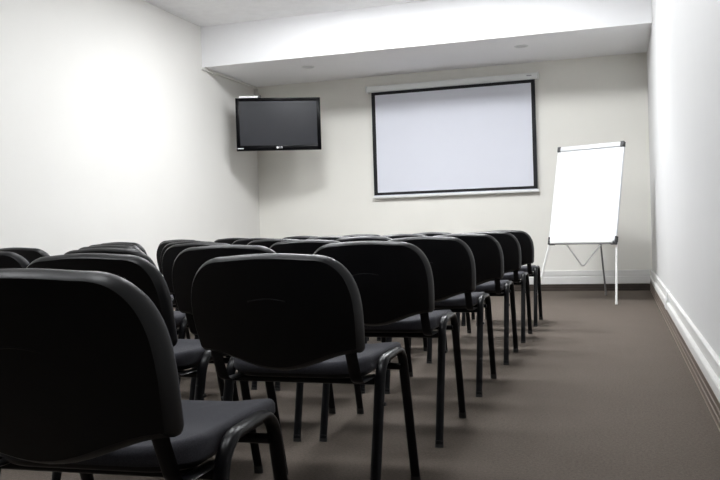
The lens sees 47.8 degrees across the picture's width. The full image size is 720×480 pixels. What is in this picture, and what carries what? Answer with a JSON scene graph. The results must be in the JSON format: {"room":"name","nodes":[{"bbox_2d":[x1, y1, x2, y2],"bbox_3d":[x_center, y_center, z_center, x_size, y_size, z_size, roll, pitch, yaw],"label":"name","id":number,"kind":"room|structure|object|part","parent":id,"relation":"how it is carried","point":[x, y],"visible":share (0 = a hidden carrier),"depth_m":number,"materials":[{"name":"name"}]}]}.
{"room":"conference room","nodes":[
{"label":"conference room","id":0,"kind":"room"},
{"bbox_2d":[0,0,259,275],"bbox_3d":[-3.440,-0.766,4.691,0.120,3.261,13.550,-2,1,18],"label":"wall","id":1,"kind":"structure","parent":0,"point":[113,127],"depth_m":7.86,"materials":[{"name":"paint"}]},
{"bbox_2d":[202,67,258,95],"bbox_3d":[-1.601,-1.634,10.285,0.060,0.833,1.499,-2,1,18],"label":"duct","id":2,"kind":"object","parent":1,"relation":"attached to","point":[256,91],"visible":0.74,"depth_m":10.33,"materials":[{"name":"plastic"}]},
{"bbox_2d":[235,97,321,150],"bbox_3d":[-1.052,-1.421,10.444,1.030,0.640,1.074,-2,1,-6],"label":"television","id":3,"kind":"object","parent":1,"relation":"attached to","point":[262,124],"visible":1,"depth_m":9.92,"materials":[{"name":"black plastic"}]},
{"bbox_2d":[239,95,260,97],"bbox_3d":[-1.344,-1.745,9.925,0.265,0.040,0.103,-2,1,-6],"label":"box","id":4,"kind":"object","parent":3,"relation":"on","point":[259,96],"visible":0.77,"depth_m":9.88,"materials":[{"name":"white plastic"}]},
{"bbox_2d":[144,0,428,26],"bbox_3d":[-1.051,-2.510,3.897,5.240,0.100,13.550,-2,1,18],"label":"ceiling","id":5,"kind":"structure","parent":0,"point":[202,13],"depth_m":8.86,"materials":[{"name":"paint"}]},
{"bbox_2d":[201,0,651,86],"bbox_3d":[0.736,-2.353,9.541,5.000,0.476,1.479,-2,1,18],"label":"bulkhead","id":6,"kind":"object","parent":5,"relation":"attached to","point":[431,35],"visible":1,"depth_m":9.04,"materials":[{"name":"paint"}]},
{"bbox_2d":[302,66,313,68],"bbox_3d":[-0.624,-2.072,9.755,0.156,0.006,0.156,-2,1,18],"label":"recessed light","id":7,"kind":"object","parent":6,"relation":"attached to","point":[304,67],"visible":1,"depth_m":9.76,"materials":[{"name":"grey metal"}]},
{"bbox_2d":[514,45,527,47],"bbox_3d":[1.776,-2.135,8.966,0.156,0.006,0.156,-2,1,18],"label":"recessed light","id":8,"kind":"object","parent":6,"relation":"attached to","point":[516,46],"visible":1,"depth_m":8.97,"materials":[{"name":"grey metal"}]},
{"bbox_2d":[0,290,719,479],"bbox_3d":[-0.948,0.849,3.942,5.240,0.100,13.550,-2,1,18],"label":"floor","id":9,"kind":"structure","parent":0,"point":[601,389],"depth_m":3.56,"materials":[{"name":"brown carpet"}]},
{"bbox_2d":[0,251,29,268],"bbox_3d":[-1.531,0.430,3.780,0.500,0.781,0.638,-2,1,18],"label":"chair","id":10,"kind":"object","parent":9,"relation":"on","point":[7,259],"visible":0.13,"depth_m":3.44,"materials":[{"name":"black plastic"}]},
{"bbox_2d":[0,247,49,262],"bbox_3d":[-1.839,0.425,4.832,0.500,0.781,0.638,-2,1,18],"label":"chair","id":11,"kind":"object","parent":9,"relation":"on","point":[30,254],"visible":0.1,"depth_m":4.50,"materials":[{"name":"black plastic"}]},
{"bbox_2d":[102,242,146,253],"bbox_3d":[-1.827,0.399,6.738,0.500,0.781,0.638,-2,1,18],"label":"chair","id":12,"kind":"object","parent":9,"relation":"on","point":[133,243],"visible":0.09,"depth_m":6.41,"materials":[{"name":"black plastic"}]},
{"bbox_2d":[78,245,194,335],"bbox_3d":[-1.267,0.410,4.652,0.500,0.781,0.638,-2,1,18],"label":"chair","id":13,"kind":"object","parent":9,"relation":"on","point":[97,246],"visible":0.09,"depth_m":4.35,"materials":[{"name":"black metal"}]},
{"bbox_2d":[90,243,189,338],"bbox_3d":[-1.566,0.405,5.701,0.500,0.781,0.638,-2,1,18],"label":"chair","id":14,"kind":"object","parent":9,"relation":"on","point":[187,333],"visible":0.11,"depth_m":5.41,"materials":[{"name":"black metal"}]},
{"bbox_3d":[-1.322,0.545,5.697,0.031,0.465,0.502,-2,1,18],"label":"frame","id":15,"kind":"part","parent":14,"relation":"part of","materials":[{"name":"black metal"}]},
{"bbox_2d":[0,268,287,479],"bbox_3d":[-0.445,0.427,1.527,0.500,0.781,0.638,-2,1,15],"label":"chair","id":16,"kind":"object","parent":9,"relation":"on","point":[89,379],"visible":1,"depth_m":1.23,"materials":[{"name":"grey fabric"}]},
{"bbox_3d":[-0.646,0.579,1.652,0.031,0.465,0.502,-2,1,15],"label":"frame","id":17,"kind":"part","parent":16,"relation":"part of","materials":[{"name":"black metal"}]},
{"bbox_3d":[-0.427,0.360,1.604,0.418,0.046,0.440,-2,1,15],"label":"seat","id":18,"kind":"part","parent":16,"relation":"part of","materials":[{"name":"grey fabric"}]},
{"bbox_2d":[136,286,183,426],"bbox_3d":[-0.511,0.204,1.299,0.476,0.317,0.105,-2,1,15],"label":"cushion","id":19,"kind":"object","parent":16,"relation":"on","point":[158,395],"depth_m":1.21,"materials":[{"name":"grey fabric"}]},
{"bbox_3d":[-0.201,0.567,1.536,0.031,0.465,0.502,-2,1,15],"label":"frame","id":20,"kind":"part","parent":16,"relation":"part of","materials":[{"name":"black metal"}]},
{"bbox_2d":[65,248,223,400],"bbox_3d":[-0.958,0.415,3.599,0.500,0.781,0.638,-2,1,18],"label":"chair","id":21,"kind":"object","parent":9,"relation":"on","point":[181,322],"visible":0.14,"depth_m":3.33,"materials":[{"name":"black metal"}]},
{"bbox_3d":[-0.936,0.348,3.675,0.418,0.046,0.440,-2,1,18],"label":"seat","id":22,"kind":"part","parent":21,"relation":"part of","materials":[{"name":"grey fabric"}]},
{"bbox_3d":[-0.714,0.555,3.596,0.031,0.465,0.502,-2,1,18],"label":"frame","id":23,"kind":"part","parent":21,"relation":"part of","materials":[{"name":"black metal"}]},
{"bbox_2d":[27,253,262,479],"bbox_3d":[-0.671,0.420,2.554,0.500,0.781,0.638,-2,1,18],"label":"chair","id":24,"kind":"object","parent":9,"relation":"on","point":[189,353],"visible":0.23,"depth_m":2.25,"materials":[{"name":"black metal"}]},
{"bbox_3d":[-0.865,0.572,2.689,0.031,0.465,0.502,-2,1,18],"label":"frame","id":25,"kind":"part","parent":24,"relation":"part of","materials":[{"name":"black metal"}]},
{"bbox_2d":[151,263,177,341],"bbox_3d":[-0.748,0.197,2.329,0.476,0.317,0.105,-2,1,18],"label":"cushion","id":26,"kind":"object","parent":24,"relation":"on","point":[160,294],"depth_m":2.23,"materials":[{"name":"grey fabric"}]},
{"bbox_3d":[-0.649,0.353,2.629,0.418,0.046,0.440,-2,1,18],"label":"seat","id":27,"kind":"part","parent":24,"relation":"part of","materials":[{"name":"grey fabric"}]},
{"bbox_3d":[-0.427,0.560,2.550,0.031,0.465,0.502,-2,1,18],"label":"frame","id":28,"kind":"part","parent":24,"relation":"part of","materials":[{"name":"black metal"}]},
{"bbox_2d":[156,240,194,274],"bbox_3d":[-1.282,0.385,6.566,0.500,0.781,0.638,-2,1,18],"label":"chair","id":29,"kind":"object","parent":9,"relation":"on","point":[162,245],"visible":0.12,"depth_m":6.33,"materials":[{"name":"black metal"}]},
{"bbox_2d":[161,241,214,328],"bbox_3d":[-0.993,0.390,5.520,0.500,0.781,0.638,-2,1,18],"label":"chair","id":30,"kind":"object","parent":9,"relation":"on","point":[167,246],"visible":0.09,"depth_m":5.26,"materials":[{"name":"black metal"}]},
{"bbox_2d":[162,242,256,389],"bbox_3d":[-0.732,0.396,4.483,0.500,0.781,0.638,-2,1,18],"label":"chair","id":31,"kind":"object","parent":9,"relation":"on","point":[172,252],"visible":0.15,"depth_m":4.24,"materials":[{"name":"black metal"}]},
{"bbox_3d":[-0.488,0.536,4.479,0.031,0.465,0.502,-2,1,18],"label":"frame","id":32,"kind":"part","parent":31,"relation":"part of","materials":[{"name":"black metal"}]},
{"bbox_2d":[214,238,248,244],"bbox_3d":[-1.018,0.365,7.437,0.500,0.781,0.638,-2,1,18],"label":"chair","id":33,"kind":"object","parent":9,"relation":"on","point":[230,241],"visible":0.07,"depth_m":7.14,"materials":[{"name":"black metal"}]},
{"bbox_2d":[232,238,273,244],"bbox_3d":[-0.681,0.369,6.376,0.500,0.781,0.638,-2,1,18],"label":"chair","id":34,"kind":"object","parent":9,"relation":"on","point":[240,241],"visible":0.03,"depth_m":6.10,"materials":[{"name":"black metal"}]},
{"bbox_2d":[172,245,335,441],"bbox_3d":[-0.436,0.402,3.403,0.500,0.781,0.638,-2,1,15],"label":"chair","id":35,"kind":"object","parent":9,"relation":"on","point":[187,263],"visible":0.27,"depth_m":3.17,"materials":[{"name":"black metal"}]},
{"bbox_3d":[-0.637,0.553,3.528,0.031,0.465,0.502,-2,1,15],"label":"frame","id":36,"kind":"part","parent":35,"relation":"part of","materials":[{"name":"black metal"}]},
{"bbox_3d":[-0.192,0.541,3.411,0.031,0.465,0.502,-2,1,15],"label":"frame","id":37,"kind":"part","parent":35,"relation":"part of","materials":[{"name":"black metal"}]},
{"bbox_2d":[247,239,298,247],"bbox_3d":[-0.430,0.375,5.342,0.500,0.781,0.638,-2,1,18],"label":"chair","id":38,"kind":"object","parent":9,"relation":"on","point":[268,243],"visible":0.02,"depth_m":5.05,"materials":[{"name":"black metal"}]},
{"bbox_2d":[282,236,317,239],"bbox_3d":[-0.407,0.349,7.245,0.500,0.781,0.638,-2,1,18],"label":"chair","id":39,"kind":"object","parent":9,"relation":"on","point":[293,237],"visible":0.06,"depth_m":6.94,"materials":[{"name":"black metal"}]},
{"bbox_2d":[191,253,420,479],"bbox_3d":[-0.144,0.412,2.387,0.500,0.769,0.638,-2,1,18],"label":"chair","id":40,"kind":"object","parent":9,"relation":"on","point":[279,317],"visible":0.97,"depth_m":2.13,"materials":[{"name":"black metal"}]},
{"bbox_3d":[-0.338,0.561,2.522,0.031,0.458,0.502,-2,1,18],"label":"frame","id":41,"kind":"part","parent":40,"relation":"part of","materials":[{"name":"black metal"}]},
{"bbox_3d":[-0.121,0.346,2.463,0.418,0.046,0.440,-2,1,18],"label":"seat","id":42,"kind":"part","parent":40,"relation":"part of","materials":[{"name":"grey fabric"}]},
{"bbox_3d":[0.100,0.550,2.384,0.031,0.458,0.502,-2,1,18],"label":"frame","id":43,"kind":"part","parent":40,"relation":"part of","materials":[{"name":"black metal"}]},
{"bbox_2d":[270,239,390,392],"bbox_3d":[-0.169,0.381,4.305,0.500,0.781,0.638,-2,1,18],"label":"chair","id":44,"kind":"object","parent":9,"relation":"on","point":[309,246],"visible":0.16,"depth_m":4.01,"materials":[{"name":"black metal"}]},
{"bbox_3d":[0.075,0.521,4.301,0.031,0.465,0.502,-2,1,18],"label":"frame","id":45,"kind":"part","parent":44,"relation":"part of","materials":[{"name":"black metal"}]},
{"bbox_2d":[306,236,368,340],"bbox_3d":[-0.127,0.354,6.201,0.500,0.781,0.638,-2,1,18],"label":"chair","id":46,"kind":"object","parent":9,"relation":"on","point":[321,237],"visible":0.04,"depth_m":5.90,"materials":[{"name":"black metal"}]},
{"bbox_2d":[345,234,379,236],"bbox_3d":[0.099,0.336,7.085,0.500,0.781,0.638,-2,1,18],"label":"chair","id":47,"kind":"object","parent":9,"relation":"on","point":[355,235],"visible":0.04,"depth_m":6.78,"materials":[{"name":"black metal"}]},
{"bbox_2d":[335,236,426,350],"bbox_3d":[0.114,0.361,5.170,0.500,0.781,0.638,-2,1,18],"label":"chair","id":48,"kind":"object","parent":9,"relation":"on","point":[358,238],"visible":0.03,"depth_m":4.88,"materials":[{"name":"black metal"}]},
{"bbox_3d":[0.358,0.501,5.167,0.031,0.465,0.502,-2,1,18],"label":"frame","id":49,"kind":"part","parent":48,"relation":"part of","materials":[{"name":"black metal"}]},
{"bbox_2d":[313,241,465,447],"bbox_3d":[0.117,0.387,3.260,0.500,0.781,0.638,-2,1,18],"label":"chair","id":50,"kind":"object","parent":9,"relation":"on","point":[394,281],"visible":0.7,"depth_m":2.98,"materials":[{"name":"black metal"}]},
{"bbox_3d":[-0.078,0.538,3.395,0.031,0.465,0.502,-2,1,18],"label":"frame","id":51,"kind":"part","parent":50,"relation":"part of","materials":[{"name":"black metal"}]},
{"bbox_3d":[0.139,0.319,3.335,0.418,0.046,0.440,-2,1,18],"label":"seat","id":52,"kind":"part","parent":50,"relation":"part of","materials":[{"name":"grey fabric"}]},
{"bbox_3d":[0.361,0.526,3.256,0.031,0.465,0.502,-2,1,18],"label":"frame","id":53,"kind":"part","parent":50,"relation":"part of","materials":[{"name":"black metal"}]},
{"bbox_2d":[377,234,451,340],"bbox_3d":[0.398,0.341,6.035,0.500,0.781,0.638,-2,1,18],"label":"chair","id":54,"kind":"object","parent":9,"relation":"on","point":[393,236],"visible":0.07,"depth_m":5.73,"materials":[{"name":"black metal"}]},
{"bbox_2d":[385,236,496,396],"bbox_3d":[0.392,0.366,4.127,0.500,0.781,0.638,-2,1,18],"label":"chair","id":55,"kind":"object","parent":9,"relation":"on","point":[451,260],"visible":0.6,"depth_m":3.85,"materials":[{"name":"black metal"}]},
{"bbox_3d":[0.198,0.518,4.263,0.031,0.465,0.502,-2,1,18],"label":"frame","id":56,"kind":"part","parent":55,"relation":"part of","materials":[{"name":"black metal"}]},
{"bbox_3d":[0.414,0.299,4.203,0.418,0.046,0.440,-2,1,18],"label":"seat","id":57,"kind":"part","parent":55,"relation":"part of","materials":[{"name":"grey fabric"}]},
{"bbox_3d":[0.636,0.506,4.124,0.031,0.465,0.502,-2,1,18],"label":"frame","id":58,"kind":"part","parent":55,"relation":"part of","materials":[{"name":"black metal"}]},
{"bbox_2d":[414,232,474,325],"bbox_3d":[0.671,0.320,6.904,0.500,0.781,0.638,-2,1,18],"label":"chair","id":59,"kind":"object","parent":9,"relation":"on","point":[425,233],"visible":0.09,"depth_m":6.63,"materials":[{"name":"black metal"}]},
{"bbox_3d":[0.915,0.460,6.900,0.031,0.465,0.502,-2,1,18],"label":"frame","id":60,"kind":"part","parent":59,"relation":"part of","materials":[{"name":"black metal"}]},
{"bbox_2d":[427,233,517,364],"bbox_3d":[0.677,0.346,4.992,0.500,0.781,0.638,-2,1,18],"label":"chair","id":61,"kind":"object","parent":9,"relation":"on","point":[487,252],"visible":0.45,"depth_m":4.71,"materials":[{"name":"black metal"}]},
{"bbox_3d":[0.483,0.497,5.127,0.031,0.465,0.502,-2,1,18],"label":"frame","id":62,"kind":"part","parent":61,"relation":"part of","materials":[{"name":"black metal"}]},
{"bbox_3d":[0.700,0.279,5.067,0.418,0.046,0.440,-2,1,18],"label":"seat","id":63,"kind":"part","parent":61,"relation":"part of","materials":[{"name":"grey fabric"}]},
{"bbox_3d":[0.921,0.486,4.989,0.031,0.465,0.502,-2,1,18],"label":"frame","id":64,"kind":"part","parent":61,"relation":"part of","materials":[{"name":"black metal"}]},
{"bbox_2d":[456,232,531,342],"bbox_3d":[0.951,0.326,5.861,0.500,0.781,0.638,-2,1,18],"label":"chair","id":65,"kind":"object","parent":9,"relation":"on","point":[510,246],"visible":0.39,"depth_m":5.62,"materials":[{"name":"black metal"}]},
{"bbox_3d":[0.757,0.477,5.996,0.031,0.465,0.502,-2,1,18],"label":"frame","id":66,"kind":"part","parent":65,"relation":"part of","materials":[{"name":"black metal"}]},
{"bbox_3d":[0.973,0.258,5.936,0.418,0.046,0.440,-2,1,18],"label":"seat","id":67,"kind":"part","parent":65,"relation":"part of","materials":[{"name":"grey fabric"}]},
{"bbox_3d":[1.195,0.466,5.857,0.031,0.465,0.502,-2,1,18],"label":"frame","id":68,"kind":"part","parent":65,"relation":"part of","materials":[{"name":"black metal"}]},
{"bbox_2d":[476,230,542,326],"bbox_3d":[1.225,0.306,6.729,0.500,0.781,0.638,-2,1,18],"label":"chair","id":69,"kind":"object","parent":9,"relation":"on","point":[525,240],"visible":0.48,"depth_m":6.49,"materials":[{"name":"black metal"}]},
{"bbox_3d":[1.247,0.238,6.804,0.418,0.046,0.440,-2,1,18],"label":"seat","id":70,"kind":"part","parent":69,"relation":"part of","materials":[{"name":"grey fabric"}]},
{"bbox_3d":[1.469,0.446,6.725,0.031,0.465,0.502,-2,1,18],"label":"frame","id":71,"kind":"part","parent":69,"relation":"part of","materials":[{"name":"black metal"}]},
{"bbox_2d":[537,141,625,304],"bbox_3d":[2.471,-0.189,8.678,0.942,1.647,0.990,-1,1,40],"label":"easel","id":72,"kind":"object","parent":9,"relation":"on","point":[588,180],"visible":0.97,"depth_m":8.44,"materials":[{"name":"metal"}]},
{"bbox_3d":[1.992,0.148,8.664,0.302,0.976,0.021,-2,1,-6],"label":"leg","id":73,"kind":"part","parent":72,"relation":"part of","materials":[{"name":"white metal"}]},
{"bbox_3d":[2.273,0.038,8.359,0.685,0.017,0.034,-1,1,40],"label":"tray rail","id":74,"kind":"part","parent":72,"relation":"part of","materials":[{"name":"grey metal"}]},
{"bbox_2d":[550,240,613,242],"bbox_3d":[2.272,0.019,8.359,0.685,0.032,0.040,-1,1,40],"label":"tray","id":75,"kind":"object","parent":72,"relation":"on","point":[551,241],"depth_m":8.33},
{"bbox_3d":[2.397,0.154,8.691,0.607,0.251,0.015,-2,1,-39],"label":"stay cord","id":76,"kind":"part","parent":72,"relation":"part of","materials":[{"name":"grey metal"}]},
{"bbox_3d":[2.595,-0.090,8.819,0.019,1.411,0.623,-1,1,27],"label":"leg","id":77,"kind":"part","parent":72,"relation":"part of","materials":[{"name":"grey metal"}]},
{"bbox_2d":[609,236,617,244],"bbox_3d":[2.544,0.003,8.151,0.071,0.088,0.068,-1,1,40],"label":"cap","id":78,"kind":"object","parent":72,"relation":"on","point":[613,240],"depth_m":8.14,"materials":[{"name":"plastic"}]},
{"bbox_3d":[2.568,0.137,8.143,0.021,0.976,0.284,-1,1,23],"label":"leg","id":79,"kind":"part","parent":72,"relation":"part of","materials":[{"name":"white metal"}]},
{"bbox_2d":[257,52,651,275],"bbox_3d":[1.019,-0.979,10.323,5.000,3.261,0.120,-2,1,18],"label":"wall","id":80,"kind":"structure","parent":0,"point":[327,191],"depth_m":10.09,"materials":[{"name":"paint"}]},
{"bbox_2d":[365,72,538,198],"bbox_3d":[1.142,-1.279,10.155,2.175,1.442,0.108,-2,1,18],"label":"projector screen","id":81,"kind":"object","parent":80,"relation":"attached to","point":[477,135],"visible":1,"depth_m":10.14,"materials":[{"name":"fabric"}]},
{"bbox_3d":[1.123,-1.958,10.148,2.137,0.073,0.103,-2,1,18],"label":"casing","id":82,"kind":"part","parent":81,"relation":"part of","materials":[{"name":"white metal"}]},
{"bbox_2d":[514,283,649,290],"bbox_3d":[1.046,0.613,10.274,4.942,0.080,0.028,-2,1,18],"label":"baseboard","id":83,"kind":"structure","parent":80,"relation":"attached to","point":[544,287],"depth_m":9.73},
{"bbox_2d":[520,269,649,283],"bbox_3d":[1.042,0.490,10.271,4.938,0.162,0.030,-2,1,18],"label":"duct","id":84,"kind":"object","parent":80,"relation":"attached to","point":[577,276],"visible":0.34,"depth_m":9.71,"materials":[{"name":"white plastic"}]},
{"bbox_2d":[647,0,719,357],"bbox_3d":[1.441,-0.895,3.149,0.120,3.261,13.550,-2,1,18],"label":"wall","id":85,"kind":"structure","parent":0,"point":[683,50],"depth_m":4.51,"materials":[{"name":"paint"}]},
{"bbox_2d":[650,269,719,402],"bbox_3d":[1.414,0.554,3.191,0.030,0.135,13.310,-2,1,18],"label":"duct","id":86,"kind":"object","parent":85,"relation":"attached to","point":[708,361],"visible":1,"depth_m":4.20,"materials":[{"name":"white plastic"}]},
{"bbox_2d":[664,290,669,309],"bbox_3d":[2.444,0.476,6.466,0.034,0.138,0.220,-2,1,18],"label":"joint","id":87,"kind":"object","parent":86,"relation":"attached to","point":[666,300],"visible":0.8,"depth_m":6.42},
{"bbox_2d":[650,281,719,430],"bbox_3d":[1.419,0.680,3.192,0.028,0.113,13.310,-2,1,18],"label":"baseboard","id":88,"kind":"structure","parent":85,"relation":"attached to","point":[711,400],"depth_m":4.19,"materials":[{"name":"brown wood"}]}
]}

